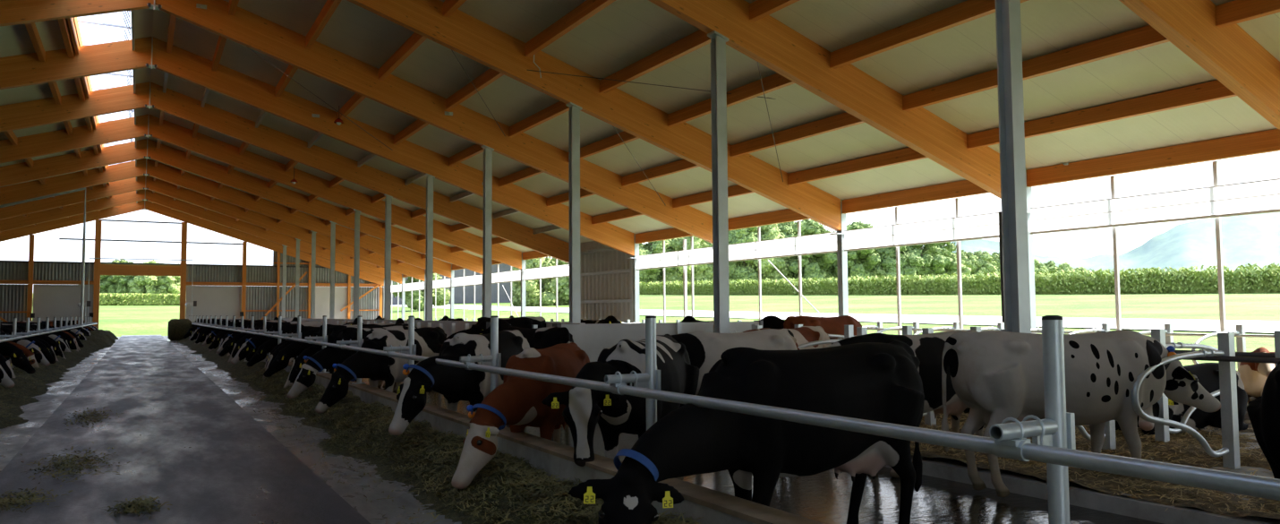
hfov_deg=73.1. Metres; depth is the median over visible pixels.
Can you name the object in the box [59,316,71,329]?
fence post
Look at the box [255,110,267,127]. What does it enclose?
purlin
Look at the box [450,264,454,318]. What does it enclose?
wall column
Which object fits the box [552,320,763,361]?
wall
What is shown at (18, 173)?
rafter
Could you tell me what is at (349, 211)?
purlin
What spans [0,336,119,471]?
floor
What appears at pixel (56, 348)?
cow
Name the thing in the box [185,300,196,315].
winch
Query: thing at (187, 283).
rail
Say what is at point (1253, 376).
cow
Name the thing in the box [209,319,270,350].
cow
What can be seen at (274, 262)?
rail
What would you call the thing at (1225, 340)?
post
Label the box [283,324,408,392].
cow
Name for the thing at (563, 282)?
tree
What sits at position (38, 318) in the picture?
fence post
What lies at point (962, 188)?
beam
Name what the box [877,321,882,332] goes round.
post
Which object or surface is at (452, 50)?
cable
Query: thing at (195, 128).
purlin
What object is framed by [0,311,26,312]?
rail
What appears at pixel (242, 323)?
fence post
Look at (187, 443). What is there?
floor
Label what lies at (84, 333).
cow
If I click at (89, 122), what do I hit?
purlin
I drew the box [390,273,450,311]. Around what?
tree
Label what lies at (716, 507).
kerb
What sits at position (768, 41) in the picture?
rafter
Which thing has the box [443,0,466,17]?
purlin
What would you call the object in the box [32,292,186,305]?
maize
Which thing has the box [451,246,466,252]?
purlin
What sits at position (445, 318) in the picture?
cow
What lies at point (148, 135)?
connector
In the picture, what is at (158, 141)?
purlin
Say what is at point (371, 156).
purlin
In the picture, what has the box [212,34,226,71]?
purlin
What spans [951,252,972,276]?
tree
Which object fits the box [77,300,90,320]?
winch
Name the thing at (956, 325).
post
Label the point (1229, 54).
rafter
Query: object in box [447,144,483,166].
purlin
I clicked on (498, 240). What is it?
purlin
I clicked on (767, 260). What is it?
rod
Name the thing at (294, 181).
heat lamp
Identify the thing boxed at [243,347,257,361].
cow
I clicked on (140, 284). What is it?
tree
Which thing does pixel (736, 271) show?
tree
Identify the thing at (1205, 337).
divider
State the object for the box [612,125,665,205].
cable
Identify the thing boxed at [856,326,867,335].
post
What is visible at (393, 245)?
purlin
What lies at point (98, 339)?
silage
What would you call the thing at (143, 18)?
ceiling
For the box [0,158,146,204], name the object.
rafter
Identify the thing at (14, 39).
ceiling
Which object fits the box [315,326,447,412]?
cow
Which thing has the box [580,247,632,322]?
panel
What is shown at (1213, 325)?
road
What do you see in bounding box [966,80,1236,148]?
purlin
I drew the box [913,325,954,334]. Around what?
divider
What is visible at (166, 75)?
purlin
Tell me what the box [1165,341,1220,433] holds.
divider
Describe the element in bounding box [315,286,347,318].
door
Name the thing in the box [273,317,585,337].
wall
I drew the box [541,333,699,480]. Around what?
cow
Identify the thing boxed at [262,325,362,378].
cow
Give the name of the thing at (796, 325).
post
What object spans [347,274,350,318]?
post
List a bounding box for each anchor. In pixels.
[196,3,206,8]
[444,110,452,115]
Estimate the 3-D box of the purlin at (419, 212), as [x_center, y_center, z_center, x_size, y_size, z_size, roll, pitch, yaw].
[-9.798,-2.483,40.315,0.140,0.300,5.800,1,-4,-30]
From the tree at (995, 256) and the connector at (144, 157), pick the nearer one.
the connector at (144, 157)
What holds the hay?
on the floor at (374, 508)
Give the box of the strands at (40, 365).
[0,361,68,424]
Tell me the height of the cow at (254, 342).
1.420 m
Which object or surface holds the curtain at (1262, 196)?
attached to the wall column at (1028, 189)
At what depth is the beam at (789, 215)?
27.93 m
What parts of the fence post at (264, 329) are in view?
arm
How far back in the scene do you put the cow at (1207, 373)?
10.24 m
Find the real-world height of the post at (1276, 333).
1.280 m
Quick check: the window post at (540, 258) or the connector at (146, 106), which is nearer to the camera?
the connector at (146, 106)
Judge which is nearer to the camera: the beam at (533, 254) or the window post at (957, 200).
the window post at (957, 200)
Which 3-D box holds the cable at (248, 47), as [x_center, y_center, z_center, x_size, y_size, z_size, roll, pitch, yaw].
[-10.041,-5.170,26.391,0.016,2.017,8.708,-1,-3,17]
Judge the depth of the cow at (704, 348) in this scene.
9.85 m
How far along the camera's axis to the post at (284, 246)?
62.09 m
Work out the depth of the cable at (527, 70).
19.91 m
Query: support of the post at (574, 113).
on the platform
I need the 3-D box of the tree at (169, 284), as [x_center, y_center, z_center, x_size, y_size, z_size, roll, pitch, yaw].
[-176.119,7.309,324.991,12.188,13.382,13.183,1,-4,-19]
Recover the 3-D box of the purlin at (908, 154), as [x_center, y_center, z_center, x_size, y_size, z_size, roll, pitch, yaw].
[5.617,-2.444,21.468,0.140,0.300,5.800,1,-4,-30]
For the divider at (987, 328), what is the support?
hanging from the rail at (878, 328)
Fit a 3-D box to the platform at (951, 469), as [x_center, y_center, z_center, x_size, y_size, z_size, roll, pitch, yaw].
[7.778,1.980,5.342,5.300,0.430,26.650,1,-4,-30]
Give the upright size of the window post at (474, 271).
4.450 m
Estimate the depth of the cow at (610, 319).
27.80 m
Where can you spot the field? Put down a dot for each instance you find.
(120, 320)
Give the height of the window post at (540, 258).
4.450 m
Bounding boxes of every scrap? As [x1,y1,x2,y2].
[0,486,72,511]
[20,441,130,486]
[62,402,123,429]
[102,494,172,519]
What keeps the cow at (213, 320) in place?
on the floor at (821, 497)
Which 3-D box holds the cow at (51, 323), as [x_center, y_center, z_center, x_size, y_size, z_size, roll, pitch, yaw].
[-23.442,3.041,33.715,2.760,1.453,0.800,1,-3,-17]
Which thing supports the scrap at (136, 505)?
on the floor at (187, 443)
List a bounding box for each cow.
[0,321,78,350]
[0,323,66,358]
[0,323,70,349]
[0,325,50,366]
[0,341,35,373]
[0,353,15,377]
[0,365,14,387]
[1,324,56,363]
[2,321,80,349]
[3,341,38,366]
[9,324,59,361]
[17,320,86,339]
[31,324,71,351]
[34,320,87,335]
[40,320,90,335]
[51,321,84,347]
[183,319,205,338]
[188,318,232,339]
[189,318,250,340]
[191,319,210,334]
[194,319,241,343]
[195,319,248,342]
[202,319,251,346]
[202,321,231,345]
[208,321,241,349]
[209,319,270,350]
[216,319,284,353]
[216,321,286,352]
[218,321,290,356]
[228,320,318,361]
[230,322,322,364]
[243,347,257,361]
[247,324,349,366]
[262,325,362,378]
[263,323,394,387]
[264,325,305,367]
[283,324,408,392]
[287,325,416,398]
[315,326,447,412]
[341,317,364,324]
[388,329,529,435]
[394,317,417,382]
[438,315,463,320]
[446,315,546,339]
[451,341,589,488]
[479,318,573,349]
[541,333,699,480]
[567,340,924,523]
[580,315,622,324]
[670,328,797,394]
[679,315,713,322]
[742,325,831,349]
[759,315,785,329]
[783,315,862,338]
[827,329,986,477]
[940,329,1220,496]
[1115,362,1248,434]
[1237,346,1275,398]
[1246,360,1279,478]
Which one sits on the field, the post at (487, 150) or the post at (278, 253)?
the post at (278, 253)
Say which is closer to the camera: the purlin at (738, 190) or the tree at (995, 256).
the purlin at (738, 190)
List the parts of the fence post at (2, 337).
arm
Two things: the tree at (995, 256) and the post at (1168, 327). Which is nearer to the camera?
the post at (1168, 327)
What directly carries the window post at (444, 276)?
attached to the wall
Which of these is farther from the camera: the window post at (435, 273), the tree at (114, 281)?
the tree at (114, 281)
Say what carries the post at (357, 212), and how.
on the platform
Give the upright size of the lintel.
0.790 m
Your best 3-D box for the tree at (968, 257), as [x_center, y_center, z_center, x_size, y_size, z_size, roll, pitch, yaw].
[161.235,4.479,430.748,17.933,21.498,19.014,0,-3,-5]
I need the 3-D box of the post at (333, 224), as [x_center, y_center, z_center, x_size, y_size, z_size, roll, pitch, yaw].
[-16.594,1.069,46.572,0.320,6.570,0.320,1,-4,-30]
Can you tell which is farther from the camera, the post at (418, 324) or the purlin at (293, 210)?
the purlin at (293, 210)
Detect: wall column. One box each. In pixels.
[381,280,384,317]
[398,273,405,319]
[420,269,425,320]
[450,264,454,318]
[478,273,482,316]
[516,253,525,316]
[627,234,639,322]
[829,201,848,315]
[1025,170,1036,328]
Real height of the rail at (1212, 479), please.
0.058 m
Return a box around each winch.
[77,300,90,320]
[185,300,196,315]
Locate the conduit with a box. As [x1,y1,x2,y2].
[87,257,193,313]
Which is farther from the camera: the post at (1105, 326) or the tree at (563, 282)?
the tree at (563, 282)
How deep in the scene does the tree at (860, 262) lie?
246.24 m
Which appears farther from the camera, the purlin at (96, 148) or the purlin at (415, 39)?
the purlin at (96, 148)
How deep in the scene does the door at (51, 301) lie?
60.37 m
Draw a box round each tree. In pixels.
[99,258,127,292]
[99,261,116,293]
[114,260,136,293]
[127,259,162,293]
[155,275,180,293]
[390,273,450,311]
[512,256,562,306]
[552,256,569,305]
[639,238,675,282]
[660,235,713,282]
[668,236,686,250]
[728,226,758,281]
[738,223,794,281]
[776,221,796,278]
[786,219,836,280]
[826,228,850,278]
[832,221,882,279]
[847,220,874,228]
[872,247,905,279]
[873,245,925,278]
[908,242,948,278]
[934,241,962,277]
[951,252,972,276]
[955,249,982,276]
[969,249,1000,275]
[989,252,999,271]
[1033,258,1049,273]
[1043,260,1065,275]
[1058,262,1073,273]
[1074,265,1085,273]
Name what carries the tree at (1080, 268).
on the field
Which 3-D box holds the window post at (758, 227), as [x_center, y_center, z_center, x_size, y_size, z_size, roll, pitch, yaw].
[3.951,1.058,28.388,0.070,4.450,0.070,1,-4,-30]
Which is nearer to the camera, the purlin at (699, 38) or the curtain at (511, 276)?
the purlin at (699, 38)
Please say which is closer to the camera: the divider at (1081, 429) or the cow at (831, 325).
the divider at (1081, 429)
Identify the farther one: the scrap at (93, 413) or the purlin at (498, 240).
the purlin at (498, 240)
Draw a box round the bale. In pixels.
[167,318,191,341]
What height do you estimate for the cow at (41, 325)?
1.390 m
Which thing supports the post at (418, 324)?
on the platform
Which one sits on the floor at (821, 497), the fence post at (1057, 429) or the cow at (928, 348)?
the cow at (928, 348)
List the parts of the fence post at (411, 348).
arm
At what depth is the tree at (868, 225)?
298.62 m
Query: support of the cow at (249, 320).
on the floor at (821, 497)
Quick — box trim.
[0,260,324,267]
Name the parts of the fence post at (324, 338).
arm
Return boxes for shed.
[390,263,544,305]
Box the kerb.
[211,341,825,523]
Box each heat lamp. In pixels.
[290,166,298,183]
[333,105,343,125]
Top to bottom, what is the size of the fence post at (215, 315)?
1.086 m
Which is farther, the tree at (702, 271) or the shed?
the tree at (702, 271)
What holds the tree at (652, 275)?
on the field
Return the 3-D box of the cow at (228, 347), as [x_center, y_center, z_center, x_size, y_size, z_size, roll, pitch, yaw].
[-12.035,2.634,27.811,0.762,1.414,2.808,-4,-5,43]
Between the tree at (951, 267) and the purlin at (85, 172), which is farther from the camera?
the tree at (951, 267)
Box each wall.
[0,262,93,322]
[186,250,383,320]
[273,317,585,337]
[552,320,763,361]
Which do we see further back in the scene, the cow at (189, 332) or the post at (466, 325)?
the cow at (189, 332)
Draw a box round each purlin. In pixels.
[3,130,17,145]
[24,22,45,61]
[24,157,33,167]
[38,178,45,184]
[47,81,61,104]
[58,18,74,58]
[63,120,72,135]
[74,77,85,101]
[74,148,81,158]
[82,169,87,175]
[85,117,93,131]
[93,145,98,154]
[156,138,161,148]
[159,110,164,125]
[162,71,168,92]
[166,14,176,53]
[186,149,191,159]
[192,123,199,137]
[201,87,209,107]
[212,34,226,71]
[227,164,234,173]
[228,0,238,15]
[238,141,248,154]
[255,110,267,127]
[255,195,261,201]
[268,179,277,187]
[274,64,298,96]
[285,159,298,171]
[290,207,298,213]
[305,0,341,48]
[307,132,324,147]
[307,194,317,202]
[329,176,344,187]
[336,93,366,119]
[345,208,355,215]
[357,153,376,167]
[359,231,366,237]
[371,192,385,203]
[378,32,426,80]
[382,221,394,228]
[391,242,401,247]
[393,119,429,145]
[404,172,426,185]
[411,208,426,218]
[417,234,426,240]
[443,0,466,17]
[445,68,503,110]
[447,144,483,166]
[449,190,474,202]
[450,222,471,231]
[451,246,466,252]
[491,237,510,245]
[492,208,520,218]
[498,166,543,187]
[508,101,569,136]
[524,0,615,57]
[532,225,561,234]
[546,187,594,205]
[567,130,639,162]
[591,208,643,224]
[599,29,710,93]
[622,159,699,186]
[667,73,794,126]
[672,184,753,207]
[730,111,864,156]
[749,0,799,21]
[787,147,926,185]
[829,0,1028,68]
[902,25,1169,110]
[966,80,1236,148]
[1214,0,1279,27]
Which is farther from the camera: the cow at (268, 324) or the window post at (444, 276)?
the window post at (444, 276)
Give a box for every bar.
[59,238,242,244]
[102,219,181,223]
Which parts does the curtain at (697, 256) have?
cord, cord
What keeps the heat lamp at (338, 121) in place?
hanging from the ceiling at (625, 32)
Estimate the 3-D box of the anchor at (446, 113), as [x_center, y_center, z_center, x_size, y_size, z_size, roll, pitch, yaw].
[-5.576,-4.342,25.225,0.240,0.100,0.100,1,-4,-30]
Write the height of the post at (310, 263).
5.746 m
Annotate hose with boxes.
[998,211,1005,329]
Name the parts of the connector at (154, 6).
plate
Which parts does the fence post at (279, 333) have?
arm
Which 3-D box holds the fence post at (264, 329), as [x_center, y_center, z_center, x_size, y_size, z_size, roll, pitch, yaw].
[-10.694,2.051,24.256,0.440,1.086,0.180,1,-4,-30]
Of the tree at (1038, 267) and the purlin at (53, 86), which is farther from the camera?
the tree at (1038, 267)
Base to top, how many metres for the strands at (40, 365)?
0.320 m
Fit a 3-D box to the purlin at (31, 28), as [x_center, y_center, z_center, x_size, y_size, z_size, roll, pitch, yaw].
[-16.175,-6.204,22.957,0.140,0.300,5.800,1,-4,-30]
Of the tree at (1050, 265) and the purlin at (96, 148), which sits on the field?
the tree at (1050, 265)
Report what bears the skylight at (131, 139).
attached to the ceiling at (14, 39)
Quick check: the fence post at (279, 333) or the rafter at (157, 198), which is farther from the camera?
the rafter at (157, 198)
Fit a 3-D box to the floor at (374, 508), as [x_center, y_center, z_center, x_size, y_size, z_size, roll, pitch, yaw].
[-13.156,3.389,27.064,1.530,0.435,85.300,1,-4,-30]
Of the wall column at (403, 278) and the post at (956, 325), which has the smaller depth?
the post at (956, 325)
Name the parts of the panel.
rail, rail, rail, edge post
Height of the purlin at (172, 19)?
0.300 m
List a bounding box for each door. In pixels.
[32,284,93,322]
[185,285,241,321]
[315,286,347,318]
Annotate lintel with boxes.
[100,264,180,275]
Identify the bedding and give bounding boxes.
[910,412,1279,519]
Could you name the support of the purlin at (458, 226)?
attached to the ceiling at (625, 32)
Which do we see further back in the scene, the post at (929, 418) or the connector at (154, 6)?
the connector at (154, 6)
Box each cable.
[247,47,391,149]
[452,50,505,136]
[527,69,775,99]
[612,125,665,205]
[757,61,783,181]
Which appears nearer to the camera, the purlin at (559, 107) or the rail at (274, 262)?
the purlin at (559, 107)
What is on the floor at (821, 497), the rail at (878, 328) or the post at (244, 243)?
the post at (244, 243)
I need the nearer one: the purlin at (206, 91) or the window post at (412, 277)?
the purlin at (206, 91)
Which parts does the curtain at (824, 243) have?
cord, cord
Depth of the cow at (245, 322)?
31.47 m
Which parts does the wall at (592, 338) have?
edge post, bracket post, edge post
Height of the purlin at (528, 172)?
0.300 m
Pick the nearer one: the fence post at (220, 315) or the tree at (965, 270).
the fence post at (220, 315)
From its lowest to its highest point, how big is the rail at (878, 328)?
0.052 m
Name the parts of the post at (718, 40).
head plate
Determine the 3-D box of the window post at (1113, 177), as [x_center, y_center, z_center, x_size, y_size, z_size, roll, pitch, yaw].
[9.962,0.413,18.022,0.070,4.450,0.070,1,-4,-30]
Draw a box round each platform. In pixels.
[884,413,1279,523]
[1244,407,1249,418]
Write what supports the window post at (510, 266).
attached to the wall
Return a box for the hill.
[950,212,1279,273]
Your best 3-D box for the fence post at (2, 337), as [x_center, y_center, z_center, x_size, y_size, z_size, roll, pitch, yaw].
[-14.585,1.823,19.815,0.450,1.086,0.180,1,-4,-30]
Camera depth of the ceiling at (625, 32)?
19.82 m
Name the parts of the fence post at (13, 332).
arm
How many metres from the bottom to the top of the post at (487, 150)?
6.570 m
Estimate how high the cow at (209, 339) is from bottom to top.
1.368 m
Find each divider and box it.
[797,337,846,348]
[827,333,844,338]
[862,324,878,327]
[875,325,913,332]
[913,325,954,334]
[981,326,998,330]
[1031,327,1041,331]
[1068,328,1104,333]
[1075,425,1105,440]
[1130,348,1228,456]
[1139,329,1167,334]
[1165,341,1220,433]
[1191,330,1239,364]
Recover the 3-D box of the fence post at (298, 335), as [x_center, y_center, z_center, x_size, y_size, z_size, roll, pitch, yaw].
[-7.649,1.724,19.004,0.440,1.086,0.180,1,-4,-30]
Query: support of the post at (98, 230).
on the floor
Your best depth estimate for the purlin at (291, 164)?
38.82 m
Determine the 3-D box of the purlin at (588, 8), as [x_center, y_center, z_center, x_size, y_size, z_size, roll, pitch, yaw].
[-1.178,-5.102,17.693,0.140,0.300,5.800,1,-4,-30]
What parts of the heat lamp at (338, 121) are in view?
lamp shade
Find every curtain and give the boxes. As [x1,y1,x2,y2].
[390,283,401,292]
[403,281,424,291]
[432,278,450,289]
[452,273,481,287]
[491,269,520,283]
[523,264,569,280]
[636,246,713,270]
[728,231,836,262]
[844,212,998,251]
[1029,178,1279,234]
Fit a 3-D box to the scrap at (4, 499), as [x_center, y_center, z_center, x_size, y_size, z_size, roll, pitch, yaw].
[-5.045,1.926,6.986,0.792,0.057,1.151,1,-4,-30]
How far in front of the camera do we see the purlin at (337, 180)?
39.71 m
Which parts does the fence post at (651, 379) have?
arm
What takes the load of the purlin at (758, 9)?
attached to the ceiling at (625, 32)
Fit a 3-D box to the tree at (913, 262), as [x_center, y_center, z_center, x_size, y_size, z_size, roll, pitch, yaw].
[75.361,-0.847,251.958,15.208,18.520,11.860,-1,-3,2]
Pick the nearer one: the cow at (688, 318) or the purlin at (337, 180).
the cow at (688, 318)
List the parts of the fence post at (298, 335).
arm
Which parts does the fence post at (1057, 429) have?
arm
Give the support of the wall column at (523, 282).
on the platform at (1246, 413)
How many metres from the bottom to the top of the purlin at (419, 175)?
0.200 m
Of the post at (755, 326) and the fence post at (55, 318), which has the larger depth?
the fence post at (55, 318)
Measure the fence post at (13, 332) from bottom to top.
1.086 m
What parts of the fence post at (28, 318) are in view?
arm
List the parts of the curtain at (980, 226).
cord, cord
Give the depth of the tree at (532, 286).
116.46 m
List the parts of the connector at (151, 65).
plate, rod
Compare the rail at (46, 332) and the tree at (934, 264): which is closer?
the rail at (46, 332)
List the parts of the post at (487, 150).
head plate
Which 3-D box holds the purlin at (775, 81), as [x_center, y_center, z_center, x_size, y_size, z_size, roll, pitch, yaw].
[2.224,-3.772,19.583,0.140,0.300,5.800,1,-4,-30]
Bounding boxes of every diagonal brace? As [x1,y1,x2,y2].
[260,271,307,319]
[340,284,378,311]
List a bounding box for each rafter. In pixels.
[0,0,153,26]
[0,36,152,89]
[0,81,149,132]
[0,114,148,163]
[0,138,147,187]
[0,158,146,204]
[0,175,145,219]
[0,188,145,231]
[0,200,145,241]
[145,175,424,281]
[145,188,401,283]
[145,200,383,285]
[146,158,451,277]
[147,138,482,273]
[148,114,521,269]
[150,81,569,263]
[152,36,634,255]
[155,0,712,243]
[347,0,841,230]
[648,0,1001,198]
[1118,0,1279,129]
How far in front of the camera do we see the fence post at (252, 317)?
26.93 m
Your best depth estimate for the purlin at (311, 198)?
45.26 m
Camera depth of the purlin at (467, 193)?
36.36 m
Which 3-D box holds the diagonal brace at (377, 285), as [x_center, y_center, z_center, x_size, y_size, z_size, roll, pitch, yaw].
[-22.804,2.923,70.275,3.080,2.215,0.090,1,-4,-30]
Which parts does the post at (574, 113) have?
head plate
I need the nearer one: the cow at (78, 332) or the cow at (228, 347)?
the cow at (228, 347)
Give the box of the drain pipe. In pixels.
[0,187,85,327]
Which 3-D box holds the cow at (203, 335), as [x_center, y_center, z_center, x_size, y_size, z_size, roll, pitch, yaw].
[-19.093,3.395,40.106,2.819,1.419,0.764,2,-4,-41]
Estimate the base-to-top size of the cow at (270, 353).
1.366 m
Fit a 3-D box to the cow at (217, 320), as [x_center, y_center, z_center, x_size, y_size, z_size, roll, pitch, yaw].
[-20.753,3.574,42.980,2.694,1.418,0.780,3,-5,-44]
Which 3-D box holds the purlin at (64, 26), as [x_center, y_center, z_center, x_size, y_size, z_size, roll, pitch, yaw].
[-15.571,-6.410,23.320,0.140,0.300,5.800,1,-4,-30]
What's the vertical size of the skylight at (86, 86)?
1.344 m
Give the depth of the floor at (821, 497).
7.48 m
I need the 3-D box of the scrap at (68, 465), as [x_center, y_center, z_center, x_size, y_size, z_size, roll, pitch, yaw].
[-5.806,2.040,8.843,0.922,0.054,2.907,2,-4,-39]
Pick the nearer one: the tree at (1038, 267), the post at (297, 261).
the post at (297, 261)
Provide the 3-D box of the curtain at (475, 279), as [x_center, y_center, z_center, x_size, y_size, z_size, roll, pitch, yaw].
[-10.708,1.177,53.452,0.056,0.599,5.760,1,-4,-30]
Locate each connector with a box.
[143,144,151,159]
[144,119,152,137]
[145,44,157,68]
[145,88,154,108]
[146,0,162,10]
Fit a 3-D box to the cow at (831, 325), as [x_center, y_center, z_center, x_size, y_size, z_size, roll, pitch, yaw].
[3.591,1.684,15.832,2.776,1.416,0.735,2,-4,-39]
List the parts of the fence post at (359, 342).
arm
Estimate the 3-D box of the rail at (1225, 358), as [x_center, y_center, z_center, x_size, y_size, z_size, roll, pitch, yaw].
[4.416,1.028,10.021,0.052,0.052,13.500,1,-4,-30]
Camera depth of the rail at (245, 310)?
66.88 m
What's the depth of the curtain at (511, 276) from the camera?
47.74 m
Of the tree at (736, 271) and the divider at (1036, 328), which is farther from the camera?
the tree at (736, 271)
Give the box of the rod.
[767,259,823,316]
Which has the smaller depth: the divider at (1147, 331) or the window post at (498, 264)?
the divider at (1147, 331)
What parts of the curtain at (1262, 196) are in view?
cord, cord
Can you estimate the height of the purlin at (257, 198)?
0.300 m
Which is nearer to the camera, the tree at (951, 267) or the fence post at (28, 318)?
the fence post at (28, 318)
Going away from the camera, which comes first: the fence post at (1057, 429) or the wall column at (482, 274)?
the fence post at (1057, 429)
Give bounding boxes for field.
[31,292,1279,370]
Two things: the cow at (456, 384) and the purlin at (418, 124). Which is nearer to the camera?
the cow at (456, 384)
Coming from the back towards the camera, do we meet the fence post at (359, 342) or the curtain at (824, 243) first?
the curtain at (824, 243)
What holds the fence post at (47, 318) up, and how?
on the kerb
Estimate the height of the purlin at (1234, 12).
0.300 m
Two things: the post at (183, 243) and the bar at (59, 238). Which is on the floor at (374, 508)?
the post at (183, 243)
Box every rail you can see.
[0,280,27,283]
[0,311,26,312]
[0,323,97,341]
[33,280,93,284]
[186,281,242,285]
[191,323,1279,500]
[245,309,307,311]
[246,281,308,286]
[273,262,308,264]
[315,282,348,286]
[350,282,379,286]
[829,338,1275,357]
[831,342,1279,363]
[867,327,1274,337]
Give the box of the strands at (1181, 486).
[910,411,1279,516]
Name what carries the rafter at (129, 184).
on the post
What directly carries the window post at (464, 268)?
attached to the wall
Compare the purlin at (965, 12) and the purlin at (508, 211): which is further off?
the purlin at (508, 211)
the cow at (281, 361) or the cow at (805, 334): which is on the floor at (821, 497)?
the cow at (281, 361)
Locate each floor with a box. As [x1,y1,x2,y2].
[0,334,370,523]
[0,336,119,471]
[162,335,461,523]
[289,357,1163,523]
[1243,418,1251,424]
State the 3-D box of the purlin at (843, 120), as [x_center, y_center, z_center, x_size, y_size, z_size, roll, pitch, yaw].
[3.925,-3.106,20.528,0.140,0.300,5.800,1,-4,-30]
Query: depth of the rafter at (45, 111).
30.84 m
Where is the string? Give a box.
[533,54,541,77]
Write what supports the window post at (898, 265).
attached to the wall
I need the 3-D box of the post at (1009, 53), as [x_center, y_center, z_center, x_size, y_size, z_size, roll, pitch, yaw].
[4.444,-1.186,10.291,0.320,6.570,0.320,1,-4,-30]
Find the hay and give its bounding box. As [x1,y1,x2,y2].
[224,360,693,523]
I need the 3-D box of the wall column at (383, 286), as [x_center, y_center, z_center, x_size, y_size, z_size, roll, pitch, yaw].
[-21.223,3.558,71.343,0.425,4.832,0.300,1,-4,-30]
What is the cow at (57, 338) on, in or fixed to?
on the floor
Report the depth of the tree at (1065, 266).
477.31 m
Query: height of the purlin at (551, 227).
0.200 m
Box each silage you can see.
[0,329,118,428]
[176,336,244,370]
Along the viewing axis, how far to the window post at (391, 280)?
69.83 m
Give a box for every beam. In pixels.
[452,264,464,270]
[491,252,522,264]
[522,250,548,259]
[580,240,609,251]
[635,227,691,243]
[728,208,809,230]
[841,179,989,213]
[1026,128,1279,187]
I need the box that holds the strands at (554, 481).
[221,365,703,523]
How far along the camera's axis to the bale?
51.04 m
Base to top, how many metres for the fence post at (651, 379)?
1.086 m
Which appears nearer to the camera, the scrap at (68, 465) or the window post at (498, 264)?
the scrap at (68, 465)
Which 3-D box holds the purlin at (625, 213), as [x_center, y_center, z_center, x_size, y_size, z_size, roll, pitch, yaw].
[-0.394,-1.800,31.834,0.140,0.300,5.800,1,-4,-30]
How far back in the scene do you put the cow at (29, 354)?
20.85 m
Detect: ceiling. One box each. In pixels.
[0,17,106,187]
[134,8,153,160]
[147,0,1279,264]
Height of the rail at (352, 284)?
0.260 m
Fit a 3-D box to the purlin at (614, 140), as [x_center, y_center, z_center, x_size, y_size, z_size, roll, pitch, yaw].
[-0.782,-3.449,24.766,0.140,0.300,5.800,1,-4,-30]
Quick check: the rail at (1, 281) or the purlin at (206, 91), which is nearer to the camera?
the purlin at (206, 91)
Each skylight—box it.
[67,9,135,54]
[79,29,135,98]
[89,76,136,128]
[96,111,136,152]
[102,138,136,170]
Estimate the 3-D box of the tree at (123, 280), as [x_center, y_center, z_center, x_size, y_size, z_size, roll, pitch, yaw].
[-192.353,6.574,324.714,9.192,14.353,11.786,0,-3,-12]
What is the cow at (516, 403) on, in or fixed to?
on the floor at (821, 497)
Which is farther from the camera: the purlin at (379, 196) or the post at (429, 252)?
the purlin at (379, 196)
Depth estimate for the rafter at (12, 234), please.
60.68 m
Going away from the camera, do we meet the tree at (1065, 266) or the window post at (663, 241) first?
the window post at (663, 241)
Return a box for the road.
[390,304,1279,332]
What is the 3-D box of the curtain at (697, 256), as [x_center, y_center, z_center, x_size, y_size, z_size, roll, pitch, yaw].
[1.314,-0.111,32.720,0.056,0.599,5.760,1,-4,-30]
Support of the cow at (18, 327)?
on the floor
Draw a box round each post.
[0,333,17,340]
[8,316,31,359]
[25,316,42,334]
[26,234,34,320]
[36,316,51,332]
[45,316,59,332]
[53,316,66,330]
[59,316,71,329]
[65,316,76,326]
[92,219,102,328]
[179,221,187,318]
[206,315,216,325]
[211,315,221,327]
[217,315,228,328]
[223,315,235,329]
[230,315,244,332]
[239,315,254,332]
[241,241,247,318]
[250,315,267,354]
[264,315,281,344]
[276,252,280,317]
[281,244,287,317]
[281,315,301,339]
[295,238,300,316]
[304,315,329,373]
[307,262,311,318]
[310,230,316,318]
[329,221,336,318]
[336,315,366,383]
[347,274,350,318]
[353,208,361,318]
[378,285,382,317]
[383,315,416,371]
[384,193,392,319]
[391,280,392,319]
[397,281,399,318]
[410,277,412,315]
[416,322,420,328]
[418,279,419,317]
[424,173,435,320]
[435,273,436,317]
[443,275,445,315]
[451,323,455,333]
[459,315,501,392]
[462,268,464,320]
[464,323,469,329]
[473,271,475,321]
[481,145,494,317]
[497,264,499,315]
[510,265,511,315]
[539,257,541,315]
[555,258,557,321]
[565,102,582,322]
[604,315,660,429]
[662,239,665,322]
[682,238,687,317]
[691,236,694,317]
[707,30,729,332]
[753,324,762,329]
[757,226,761,320]
[794,324,802,327]
[797,221,802,315]
[844,324,853,338]
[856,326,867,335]
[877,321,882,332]
[895,206,901,334]
[902,325,912,334]
[913,321,919,334]
[921,327,936,426]
[953,322,959,329]
[955,197,963,329]
[970,326,981,331]
[989,315,1075,523]
[995,0,1031,332]
[997,322,1004,329]
[1096,330,1116,450]
[1101,323,1109,330]
[1109,175,1121,330]
[1151,328,1169,441]
[1164,323,1173,343]
[1211,161,1226,331]
[1217,332,1240,469]
[1235,324,1245,369]
[1273,330,1279,366]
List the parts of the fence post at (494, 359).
arm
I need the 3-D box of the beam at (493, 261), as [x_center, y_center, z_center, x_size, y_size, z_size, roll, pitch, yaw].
[-7.692,-0.131,48.336,0.140,0.380,5.800,1,-4,-30]
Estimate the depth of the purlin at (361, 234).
52.40 m
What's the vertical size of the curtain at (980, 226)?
0.599 m
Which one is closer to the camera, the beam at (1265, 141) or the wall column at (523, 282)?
the beam at (1265, 141)
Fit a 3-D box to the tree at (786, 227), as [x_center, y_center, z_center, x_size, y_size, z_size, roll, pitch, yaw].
[44.767,-2.187,262.047,16.705,23.056,16.597,2,-4,-33]
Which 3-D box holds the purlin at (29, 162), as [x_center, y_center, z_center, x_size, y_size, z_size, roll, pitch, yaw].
[-26.788,-4.693,37.546,0.140,0.300,5.800,1,-4,-30]

